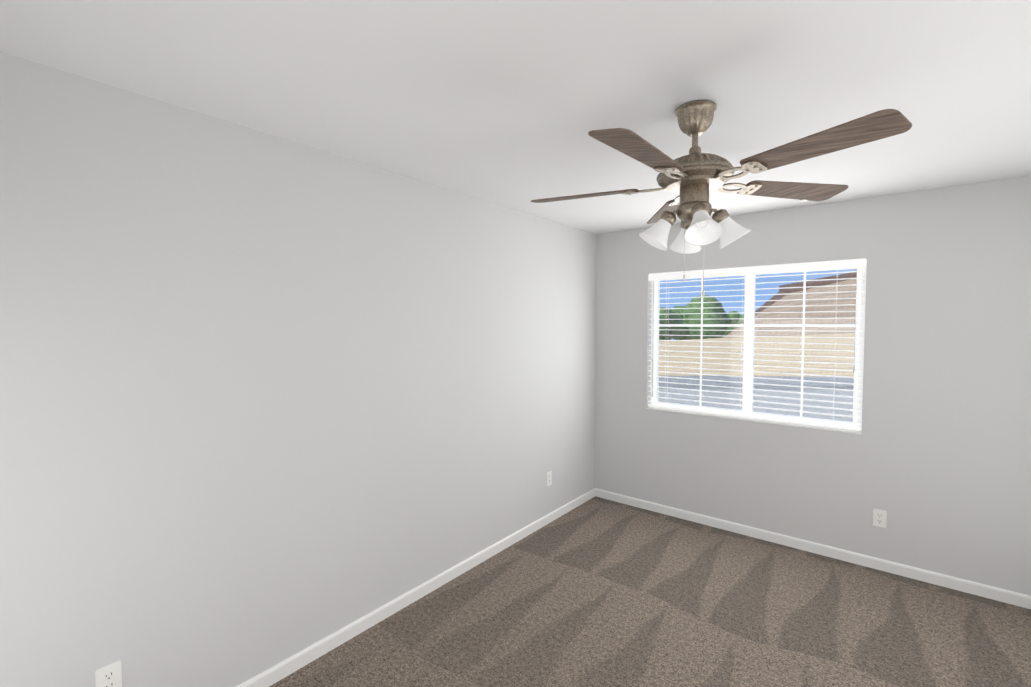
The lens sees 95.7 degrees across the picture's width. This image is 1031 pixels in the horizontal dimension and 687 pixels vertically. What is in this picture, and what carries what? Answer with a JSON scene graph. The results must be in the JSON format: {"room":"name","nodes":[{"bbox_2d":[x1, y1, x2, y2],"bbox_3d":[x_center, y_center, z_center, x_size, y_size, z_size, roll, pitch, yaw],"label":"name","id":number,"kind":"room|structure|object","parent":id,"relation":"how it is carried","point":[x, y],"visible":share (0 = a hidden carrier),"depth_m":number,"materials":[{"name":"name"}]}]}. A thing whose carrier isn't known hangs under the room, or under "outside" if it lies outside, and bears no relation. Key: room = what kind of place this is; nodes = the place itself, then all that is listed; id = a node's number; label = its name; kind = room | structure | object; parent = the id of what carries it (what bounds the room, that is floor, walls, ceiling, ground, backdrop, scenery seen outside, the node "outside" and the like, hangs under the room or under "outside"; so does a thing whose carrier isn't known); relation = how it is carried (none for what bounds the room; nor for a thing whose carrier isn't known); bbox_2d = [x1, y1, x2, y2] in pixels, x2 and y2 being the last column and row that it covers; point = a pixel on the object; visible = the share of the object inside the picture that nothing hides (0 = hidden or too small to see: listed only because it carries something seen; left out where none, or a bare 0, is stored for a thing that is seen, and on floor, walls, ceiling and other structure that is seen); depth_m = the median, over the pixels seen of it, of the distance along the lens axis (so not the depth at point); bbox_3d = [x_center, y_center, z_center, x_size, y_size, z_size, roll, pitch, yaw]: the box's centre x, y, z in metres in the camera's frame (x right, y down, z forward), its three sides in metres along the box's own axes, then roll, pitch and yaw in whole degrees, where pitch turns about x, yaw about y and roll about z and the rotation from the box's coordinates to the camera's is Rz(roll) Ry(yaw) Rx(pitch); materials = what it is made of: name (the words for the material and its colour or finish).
{"room":"empty bedroom","nodes":[
{"label":"empty bedroom","id":0,"kind":"room"},
{"bbox_2d":[0,52,595,686],"bbox_3d":[-0.617,0.279,2.769,0.150,2.440,4.469,2,3,39],"label":"wall","id":1,"kind":"structure","parent":0,"point":[268,400],"depth_m":1.97,"materials":[{"name":"paint"}]},
{"bbox_2d":[95,660,121,686],"bbox_3d":[-1.440,1.195,1.653,0.007,0.114,0.070,2,3,39],"label":"electrical outlet","id":2,"kind":"object","parent":1,"relation":"attached to","point":[109,675],"visible":1,"depth_m":1.65,"materials":[{"name":"white plastic"}]},
{"bbox_2d":[237,488,594,686],"bbox_3d":[-0.553,1.464,2.766,0.014,0.072,4.169,2,3,39],"label":"baseboard","id":3,"kind":"structure","parent":1,"relation":"attached to","point":[291,664],"depth_m":2.60,"materials":[{"name":"white wood"}]},
{"bbox_2d":[546,471,551,485],"bbox_3d":[0.274,1.098,3.788,0.007,0.114,0.070,2,3,39],"label":"electrical outlet","id":4,"kind":"object","parent":1,"relation":"attached to","point":[549,478],"visible":1,"depth_m":3.79,"materials":[{"name":"white plastic"}]},
{"bbox_2d":[0,0,1030,233],"bbox_3d":[0.632,-0.959,1.717,3.350,0.120,4.469,2,3,39],"label":"ceiling","id":5,"kind":"structure","parent":0,"point":[509,103],"depth_m":1.58,"materials":[{"name":"paint"}]},
{"bbox_2d":[531,100,911,296],"bbox_3d":[0.658,-0.539,1.778,1.288,0.725,1.248,2,3,39],"label":"ceiling fan","id":6,"kind":"object","parent":5,"relation":"hanging from","point":[694,177],"visible":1,"depth_m":1.71,"materials":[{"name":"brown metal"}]},
{"bbox_2d":[269,496,1030,686],"bbox_3d":[0.632,1.588,1.821,3.350,0.100,4.469,2,3,39],"label":"floor","id":7,"kind":"structure","parent":0,"point":[595,591],"depth_m":2.52,"materials":[{"name":"carpet"}]},
{"bbox_2d":[595,176,1030,595],"bbox_3d":[1.982,0.251,3.453,3.050,2.440,0.150,2,3,39],"label":"wall","id":8,"kind":"structure","parent":0,"point":[933,459],"depth_m":3.01,"materials":[{"name":"paint"}]},
{"bbox_2d":[646,407,860,433],"bbox_3d":[1.747,0.580,3.611,1.500,0.014,0.090,2,3,39],"label":"window sill","id":9,"kind":"structure","parent":8,"relation":"attached to","point":[765,421],"depth_m":3.50,"materials":[{"name":"white wood"}]},
{"bbox_2d":[650,259,866,429],"bbox_3d":[1.794,-0.002,3.647,1.500,1.170,0.063,2,3,39],"label":"window","id":10,"kind":"structure","parent":8,"relation":"in","point":[860,317],"depth_m":3.59,"materials":[{"name":"white plastic"}]},
{"bbox_2d":[648,258,865,430],"bbox_3d":[1.742,-0.009,3.581,1.492,1.148,0.062,2,3,39],"label":"window blinds","id":11,"kind":"object","parent":10,"relation":"attached to","point":[798,267],"visible":0.92,"depth_m":3.48,"materials":[{"name":"white plastic"}]},
{"bbox_2d":[652,278,856,396],"bbox_3d":[1.725,-0.019,3.559,1.411,0.990,0.013,2,3,39],"label":"blind cords","id":12,"kind":"object","parent":11,"relation":"hanging from","point":[653,329],"visible":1,"depth_m":3.98,"materials":[{"name":"white"}]},
{"bbox_2d":[595,488,1030,608],"bbox_3d":[1.931,1.436,3.437,3.050,0.072,0.014,2,3,39],"label":"baseboard","id":13,"kind":"structure","parent":8,"relation":"attached to","point":[986,591],"depth_m":3.20,"materials":[{"name":"white wood"}]},
{"bbox_2d":[873,509,886,527],"bbox_3d":[2.390,1.147,3.062,0.070,0.114,0.007,2,3,39],"label":"electrical outlet","id":14,"kind":"object","parent":8,"relation":"attached to","point":[879,518],"visible":1,"depth_m":3.06,"materials":[{"name":"white plastic"}]},
{"bbox_3d":[8.551,1.291,27.305,0.208,4.417,0.208,2,3,39],"label":"trunk","id":15,"kind":"object","parent":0,"visible":0},
{"bbox_2d":[659,307,682,339],"bbox_3d":[8.354,-0.943,27.295,2.452,2.383,2.383,2,3,39],"label":"tree","id":16,"kind":"object","parent":15,"relation":"attached to","point":[672,314],"depth_m":26.70,"materials":[{"name":"green plant"}]},
{"bbox_3d":[11.612,1.034,30.489,0.320,4.670,0.320,2,3,39],"label":"trunk","id":17,"kind":"object","parent":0,"visible":0},
{"bbox_2d":[672,295,731,339],"bbox_3d":[11.789,-1.523,30.495,4.132,3.172,4.132,2,3,39],"label":"tree","id":18,"kind":"object","parent":17,"relation":"attached to","point":[712,320],"depth_m":28.89,"materials":[{"name":"green plant"}]},
{"bbox_3d":[17.049,0.979,34.829,0.240,4.427,0.240,2,3,39],"label":"trunk","id":19,"kind":"object","parent":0,"visible":0},
{"bbox_2d":[723,311,743,336],"bbox_3d":[16.701,-1.166,34.708,2.636,2.511,2.312,2,3,39],"label":"tree","id":20,"kind":"object","parent":19,"relation":"attached to","point":[737,321],"depth_m":34.06,"materials":[{"name":"green plant"}]},
{"label":"outside","id":21,"kind":"structure","parent":0,"visible":0},
{"bbox_2d":[658,385,853,421],"bbox_3d":[4.922,2.042,12.125,7.059,2.134,3.701,2,3,39],"label":"wall","id":22,"kind":"structure","parent":21,"point":[807,402],"depth_m":11.77,"materials":[{"name":"grey"}]},
{"bbox_2d":[659,333,854,376],"bbox_3d":[5.868,0.160,15.798,10.277,1.190,10.813,2,3,39],"label":"wall","id":23,"kind":"structure","parent":21,"point":[740,343],"depth_m":13.90,"materials":[{"name":"tile"}]},
{"bbox_2d":[659,376,853,385],"bbox_3d":[4.902,0.968,12.029,7.032,0.385,3.677,2,3,39],"label":"fascia","id":24,"kind":"object","parent":23,"relation":"attached to","point":[772,381],"depth_m":11.76,"materials":[{"name":"grey"}]},
{"bbox_2d":[724,279,855,337],"bbox_3d":[12.040,-1.624,19.280,4.511,3.028,9.228,2,3,39],"label":"hip roof","id":25,"kind":"structure","parent":23,"relation":"on","point":[814,310],"depth_m":18.58,"materials":[{"name":"tile"}]},
{"bbox_2d":[723,290,787,337],"bbox_3d":[9.909,-1.169,19.192,7.025,2.402,0.347,-2,3,-40],"label":"hip ridge","id":26,"kind":"object","parent":25,"relation":"on","point":[767,303],"depth_m":20.22,"materials":[{"name":"brown tile"}]},
{"bbox_2d":[779,272,856,292],"bbox_3d":[14.166,-2.801,21.314,4.450,1.278,0.100,0,2,-3],"label":"cap","id":27,"kind":"object","parent":25,"relation":"on","point":[849,275],"depth_m":21.30,"materials":[{"name":"brown tile"}]}
]}

